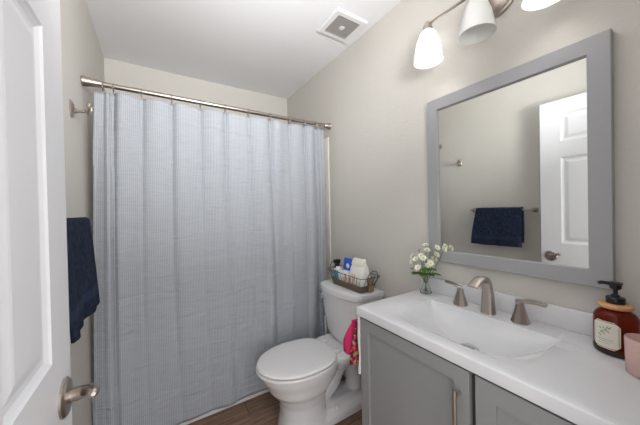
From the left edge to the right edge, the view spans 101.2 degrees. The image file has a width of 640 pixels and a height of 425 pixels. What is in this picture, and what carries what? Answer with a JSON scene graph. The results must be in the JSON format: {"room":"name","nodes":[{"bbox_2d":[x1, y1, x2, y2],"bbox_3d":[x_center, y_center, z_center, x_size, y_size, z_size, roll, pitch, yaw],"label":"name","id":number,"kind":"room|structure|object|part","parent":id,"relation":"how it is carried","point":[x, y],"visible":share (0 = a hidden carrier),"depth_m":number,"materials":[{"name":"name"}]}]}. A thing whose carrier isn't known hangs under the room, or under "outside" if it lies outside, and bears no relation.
{"room":"bathroom","nodes":[
{"label":"bathroom","id":0,"kind":"room"},
{"bbox_2d":[60,0,104,424],"bbox_3d":[-0.993,0.060,0.920,0.100,2.503,2.757,-1,1,-32],"label":"wall","id":1,"kind":"structure","parent":0,"point":[81,51],"depth_m":1.27,"materials":[{"name":"grey paint"}]},
{"bbox_2d":[0,0,99,424],"bbox_3d":[-0.371,0.249,0.304,0.105,2.088,0.782,-1,1,-32],"label":"door","id":2,"kind":"structure","parent":1,"relation":"in","point":[36,382],"depth_m":0.45,"materials":[{"name":"white paint"}]},
{"bbox_3d":[-0.503,0.387,0.568,0.104,0.048,0.042,-1,1,20],"label":"handle","id":3,"kind":"part","parent":2,"relation":"part of","materials":[{"name":"silver metal"}]},
{"bbox_2d":[69,100,93,117],"bbox_3d":[-1.064,-0.457,1.175,0.074,0.076,0.078,-1,1,-32],"label":"robe hook","id":4,"kind":"object","parent":1,"relation":"attached to","point":[89,110],"visible":1,"depth_m":1.16,"materials":[{"name":"silver metal"}]},
{"bbox_3d":[-1.067,-0.451,1.173,0.054,0.030,0.026,-1,1,-32],"label":"arm","id":5,"kind":"part","parent":4,"relation":"part of","materials":[{"name":"silver metal"}]},
{"bbox_2d":[80,75,330,129],"bbox_3d":[-0.569,-0.692,1.754,1.538,0.052,0.052,-1,1,-32],"label":"shower rod","id":6,"kind":"object","parent":1,"relation":"attached to","point":[85,81],"visible":0.98,"depth_m":1.59,"materials":[{"name":"silver metal"}]},
{"bbox_3d":[-0.360,-0.686,1.882,0.004,0.052,0.042,-1,1,-32],"label":"curtain ring","id":7,"kind":"object","parent":6,"relation":"hanging from","visible":0},
{"bbox_2d":[93,91,327,424],"bbox_3d":[-0.562,0.297,1.737,1.462,1.906,0.057,-1,1,-32],"label":"shower curtain","id":8,"kind":"object","parent":7,"relation":"hanging from","point":[209,225],"visible":0.89,"depth_m":1.61,"materials":[{"name":"fabric"}]},
{"bbox_3d":[-0.837,0.041,0.843,0.081,0.048,0.538,-1,1,-32],"label":"towel bar","id":9,"kind":"object","parent":1,"relation":"attached to","visible":0},
{"bbox_2d":[66,217,99,343],"bbox_3d":[-0.819,0.193,0.890,0.067,0.352,0.426,-1,1,-32],"label":"hand towel","id":10,"kind":"object","parent":9,"relation":"hanging from","point":[83,290],"visible":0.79,"depth_m":0.86,"materials":[{"name":"blue fabric"}]},
{"bbox_2d":[104,58,287,123],"bbox_3d":[-1.009,0.046,2.481,1.540,2.503,0.100,-1,1,-32],"label":"wall","id":11,"kind":"structure","parent":0,"point":[116,72],"depth_m":2.33,"materials":[{"name":"grey paint"}]},
{"bbox_2d":[324,138,331,279],"bbox_3d":[-0.769,0.159,2.107,1.538,1.525,0.786,-1,1,-32],"label":"trim","id":12,"kind":"structure","parent":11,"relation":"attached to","point":[326,141],"depth_m":2.20,"materials":[{"name":"white"}]},
{"bbox_2d":[85,0,401,98],"bbox_3d":[-0.326,-1.234,1.346,1.740,0.050,2.757,-1,1,-32],"label":"ceiling","id":13,"kind":"structure","parent":0,"point":[274,48],"depth_m":1.80,"materials":[{"name":"white paint"}]},
{"bbox_2d":[317,7,367,42],"bbox_3d":[0.144,-1.214,1.720,0.242,0.015,0.237,-1,1,-32],"label":"ceiling vent","id":14,"kind":"object","parent":13,"relation":"in","point":[341,25],"visible":1,"depth_m":1.70,"materials":[{"name":"white plastic"}]},
{"bbox_2d":[324,15,358,38],"bbox_3d":[0.144,-1.210,1.720,0.172,0.004,0.167,-1,1,-32],"label":"grille","id":15,"kind":"object","parent":14,"relation":"attached to","point":[340,26],"depth_m":1.72,"materials":[{"name":"grey plastic"}]},
{"bbox_2d":[187,375,361,424],"bbox_3d":[0.134,1.316,0.723,1.740,0.050,4.287,-1,1,-32],"label":"floor","id":16,"kind":"structure","parent":0,"point":[263,409],"depth_m":1.67,"materials":[{"name":"brown wood"}]},
{"bbox_2d":[92,330,328,424],"bbox_3d":[-0.751,1.111,2.117,1.538,0.370,0.782,-1,1,-32],"label":"bathtub","id":17,"kind":"object","parent":16,"relation":"on","point":[264,391],"visible":0.07,"depth_m":1.70,"materials":[{"name":"white ceramic"}]},
{"bbox_2d":[256,279,383,424],"bbox_3d":[-0.024,0.895,1.660,0.763,0.780,0.440,-1,1,-32],"label":"toilet","id":18,"kind":"object","parent":16,"relation":"on","point":[305,374],"visible":0.92,"depth_m":1.59,"materials":[{"name":"white ceramic"}]},
{"bbox_3d":[-0.142,0.893,1.586,0.485,0.017,0.402,-1,1,-32],"label":"seat","id":19,"kind":"part","parent":18,"relation":"part of","materials":[{"name":"white plastic"}]},
{"bbox_3d":[-0.142,0.871,1.586,0.477,0.020,0.394,-1,1,-32],"label":"seat lid","id":20,"kind":"part","parent":18,"relation":"part of","materials":[{"name":"white plastic"}]},
{"bbox_3d":[-0.014,1.083,1.666,0.734,0.405,0.378,-1,1,-32],"label":"bowl","id":21,"kind":"part","parent":18,"relation":"part of","materials":[{"name":"white ceramic"}]},
{"bbox_3d":[0.191,0.710,1.797,0.230,0.330,0.424,-1,1,-32],"label":"tank","id":22,"kind":"part","parent":18,"relation":"part of","materials":[{"name":"white ceramic"}]},
{"bbox_3d":[0.182,0.523,1.792,0.257,0.047,0.440,-1,1,-32],"label":"tank lid","id":23,"kind":"part","parent":18,"relation":"part of","materials":[{"name":"white ceramic"}]},
{"bbox_2d":[327,261,379,293],"bbox_3d":[0.217,0.426,1.769,0.160,0.146,0.420,-1,1,-32],"label":"wire basket","id":24,"kind":"object","parent":18,"relation":"on","point":[336,281],"visible":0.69,"depth_m":1.67,"materials":[{"name":"brown"}]},
{"bbox_2d":[333,259,341,278],"bbox_3d":[0.123,0.413,1.859,0.060,0.166,0.046,-1,1,-32],"label":"spray bottle","id":25,"kind":"object","parent":24,"relation":"in","point":[337,267],"visible":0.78,"depth_m":1.85,"materials":[{"name":"white"}]},
{"bbox_2d":[338,269,349,282],"bbox_3d":[0.171,0.447,1.796,0.050,0.098,0.089,-1,1,-32],"label":"pack","id":26,"kind":"object","parent":24,"relation":"in","point":[343,271],"visible":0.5,"depth_m":1.77,"materials":[{"name":"white"}]},
{"bbox_2d":[343,257,352,270],"bbox_3d":[0.208,0.407,1.833,0.040,0.174,0.116,-1,1,-32],"label":"pack","id":27,"kind":"object","parent":24,"relation":"in","point":[347,261],"visible":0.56,"depth_m":1.83,"materials":[{"name":"blue plastic"}]},
{"bbox_3d":[0.217,0.430,1.769,0.160,0.068,0.404,-1,1,-32],"label":"wire frame","id":28,"kind":"part","parent":24,"relation":"part of","materials":[{"name":"brown metal"}]},
{"bbox_2d":[349,258,369,286],"bbox_3d":[0.255,0.397,1.696,0.085,0.196,0.132,-1,1,-32],"label":"bag","id":29,"kind":"object","parent":24,"relation":"in","point":[359,269],"visible":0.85,"depth_m":1.66,"materials":[{"name":"white plastic"}]},
{"bbox_2d":[367,277,373,291],"bbox_3d":[0.317,0.452,1.643,0.044,0.085,0.020,-1,1,-32],"label":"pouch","id":30,"kind":"object","parent":24,"relation":"in","point":[370,288],"visible":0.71,"depth_m":1.63,"materials":[{"name":"brown"}]},
{"bbox_2d":[324,315,326,334],"bbox_3d":[0.063,1.030,2.005,0.096,0.500,0.096,-1,1,-32],"label":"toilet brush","id":31,"kind":"object","parent":16,"relation":"on","point":[324,315],"visible":0.04,"depth_m":1.99,"materials":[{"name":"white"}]},
{"bbox_2d":[360,317,576,424],"bbox_3d":[0.597,0.870,0.943,0.500,0.819,0.853,-1,1,-32],"label":"vanity cabinet","id":32,"kind":"object","parent":16,"relation":"on","point":[403,382],"visible":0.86,"depth_m":0.92,"materials":[{"name":"grey wood"}]},
{"bbox_2d":[343,319,358,364],"bbox_3d":[0.171,0.602,1.262,0.110,0.207,0.094,-1,1,-32],"label":"towel","id":33,"kind":"object","parent":32,"relation":"hanging from","point":[350,341],"visible":0.69,"depth_m":1.24,"materials":[{"name":"pink fabric"}]},
{"bbox_3d":[0.171,0.628,1.238,0.078,0.155,0.026,-1,1,-32],"label":"patterned panel","id":34,"kind":"part","parent":33,"relation":"part of","materials":[{"name":"fabric"}]},
{"bbox_2d":[357,316,360,373],"bbox_3d":[0.228,0.600,1.229,0.130,0.262,0.018,-1,1,-32],"label":"cloth","id":35,"kind":"object","parent":32,"relation":"hanging from","point":[358,331],"visible":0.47,"depth_m":1.19,"materials":[{"name":"white"}]},
{"bbox_3d":[0.325,0.819,0.990,0.019,0.692,0.484,-1,1,-32],"label":"cabinet door","id":36,"kind":"part","parent":32,"relation":"part of","materials":[{"name":"grey wood"}]},
{"bbox_2d":[357,276,639,424],"bbox_3d":[0.598,0.426,0.951,0.471,0.163,0.870,-1,1,-32],"label":"countertop","id":37,"kind":"structure","parent":32,"relation":"on","point":[552,362],"depth_m":0.86,"materials":[{"name":"stone"}]},
{"bbox_2d":[420,279,431,293],"bbox_3d":[0.546,0.379,1.355,0.056,0.073,0.056,-1,1,-32],"label":"flower vase","id":38,"kind":"object","parent":37,"relation":"on","point":[425,289],"visible":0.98,"depth_m":1.34,"materials":[{"name":"clear glass"}]},
{"bbox_2d":[410,243,447,279],"bbox_3d":[0.537,0.283,1.330,0.111,0.250,0.177,-1,1,-32],"label":"bunch","id":39,"kind":"object","parent":38,"relation":"in","point":[429,264],"visible":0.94,"depth_m":1.33,"materials":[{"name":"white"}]},
{"bbox_2d":[444,276,547,325],"bbox_3d":[0.664,0.337,1.054,0.149,0.160,0.366,-1,1,-32],"label":"faucet","id":40,"kind":"object","parent":37,"relation":"on","point":[519,316],"visible":1,"depth_m":1.06,"materials":[{"name":"silver metal"}]},
{"bbox_3d":[0.609,0.330,1.198,0.076,0.042,0.031,-1,1,18],"label":"lever","id":41,"kind":"part","parent":40,"relation":"part of","materials":[{"name":"silver metal"}]},
{"bbox_3d":[0.656,0.337,1.063,0.143,0.160,0.053,-1,1,-32],"label":"spout","id":42,"kind":"part","parent":40,"relation":"part of","materials":[{"name":"silver metal"}]},
{"bbox_3d":[0.772,0.334,0.963,0.024,0.025,0.095,-1,1,-30],"label":"lever","id":43,"kind":"part","parent":40,"relation":"part of","materials":[{"name":"silver metal"}]},
{"bbox_2d":[593,280,639,359],"bbox_3d":[0.877,0.309,0.779,0.096,0.210,0.096,-1,1,-32],"label":"soap dispenser","id":44,"kind":"object","parent":37,"relation":"on","point":[614,318],"visible":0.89,"depth_m":0.76,"materials":[{"name":"orange glass"}]},
{"bbox_2d":[598,326,612,343],"bbox_3d":[0.833,0.355,0.767,0.003,0.052,0.034,-1,1,-15],"label":"print","id":45,"kind":"object","parent":44,"relation":"on","point":[605,333],"depth_m":0.77,"materials":[{"name":"green"}]},
{"bbox_3d":[0.836,0.356,0.768,0.010,0.080,0.059,-1,1,-15],"label":"label panel","id":46,"kind":"part","parent":44,"relation":"part of","materials":[{"name":"beige paper"}]},
{"bbox_2d":[593,306,639,353],"bbox_3d":[0.877,0.347,0.779,0.095,0.135,0.095,-1,1,-32],"label":"bottle","id":47,"kind":"object","parent":44,"relation":"attached to","point":[610,323],"depth_m":0.75,"materials":[{"name":"orange glass"}]},
{"bbox_2d":[624,333,639,378],"bbox_3d":[0.829,0.370,0.668,0.073,0.093,0.073,-1,1,-32],"label":"tumbler","id":48,"kind":"object","parent":37,"relation":"on","point":[631,340],"visible":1,"depth_m":0.67,"materials":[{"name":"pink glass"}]},
{"bbox_3d":[0.556,0.817,0.622,0.019,0.692,0.348,-1,1,-32],"label":"cabinet door","id":49,"kind":"part","parent":32,"relation":"part of","materials":[{"name":"grey wood"}]},
{"bbox_2d":[287,0,639,318],"bbox_3d":[0.394,0.024,1.795,0.100,2.503,2.757,-1,1,-32],"label":"wall","id":50,"kind":"structure","parent":0,"point":[373,97],"depth_m":1.45,"materials":[{"name":"grey paint"}]},
{"bbox_2d":[413,0,559,68],"bbox_3d":[0.653,-0.827,1.070,0.195,0.226,0.574,-1,1,-32],"label":"vanity light","id":51,"kind":"object","parent":50,"relation":"attached to","point":[478,23],"visible":1,"depth_m":1.09,"materials":[{"name":"white glass"}]},
{"bbox_2d":[423,21,432,29],"bbox_3d":[0.508,-0.873,1.240,0.048,0.048,0.048,-1,1,-32],"label":"socket","id":52,"kind":"object","parent":51,"relation":"attached to","point":[428,24],"depth_m":1.22,"materials":[{"name":"silver metal"}]},
{"bbox_3d":[0.509,-0.786,1.241,0.132,0.146,0.132,-1,1,-32],"label":"lamp shade","id":53,"kind":"part","parent":51,"relation":"part of","materials":[{"name":"white glass"}]},
{"bbox_3d":[0.628,-0.787,1.053,0.132,0.146,0.132,-1,1,-32],"label":"lamp shade","id":54,"kind":"part","parent":51,"relation":"part of","materials":[{"name":"white glass"}]},
{"bbox_3d":[0.745,-0.787,0.867,0.132,0.146,0.132,-1,1,-32],"label":"lamp shade","id":55,"kind":"part","parent":51,"relation":"part of","materials":[{"name":"white glass"}]},
{"bbox_2d":[420,276,592,336],"bbox_3d":[0.788,0.377,1.071,0.019,0.075,0.870,-1,1,-32],"label":"backsplash","id":56,"kind":"structure","parent":50,"relation":"attached to","point":[574,320],"depth_m":1.00,"materials":[{"name":"stone"}]},
{"bbox_2d":[426,28,615,289],"bbox_3d":[0.748,-0.164,1.103,0.030,0.817,0.654,-1,1,-32],"label":"wall mirror","id":57,"kind":"object","parent":50,"relation":"attached to","point":[521,158],"visible":0.9,"depth_m":1.00,"materials":[{"name":"grey mirror"}]},
{"bbox_2d":[438,57,588,268],"bbox_3d":[0.750,-0.164,1.104,0.010,0.717,0.554,-1,1,-32],"label":"mirror glass","id":58,"kind":"object","parent":57,"relation":"attached to","point":[513,152],"depth_m":1.03,"materials":[{"name":"silver mirror"}]},
{"bbox_2d":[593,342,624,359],"bbox_3d":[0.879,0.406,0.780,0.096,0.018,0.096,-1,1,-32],"label":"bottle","id":59,"kind":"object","parent":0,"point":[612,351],"depth_m":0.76,"materials":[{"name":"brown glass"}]}
]}

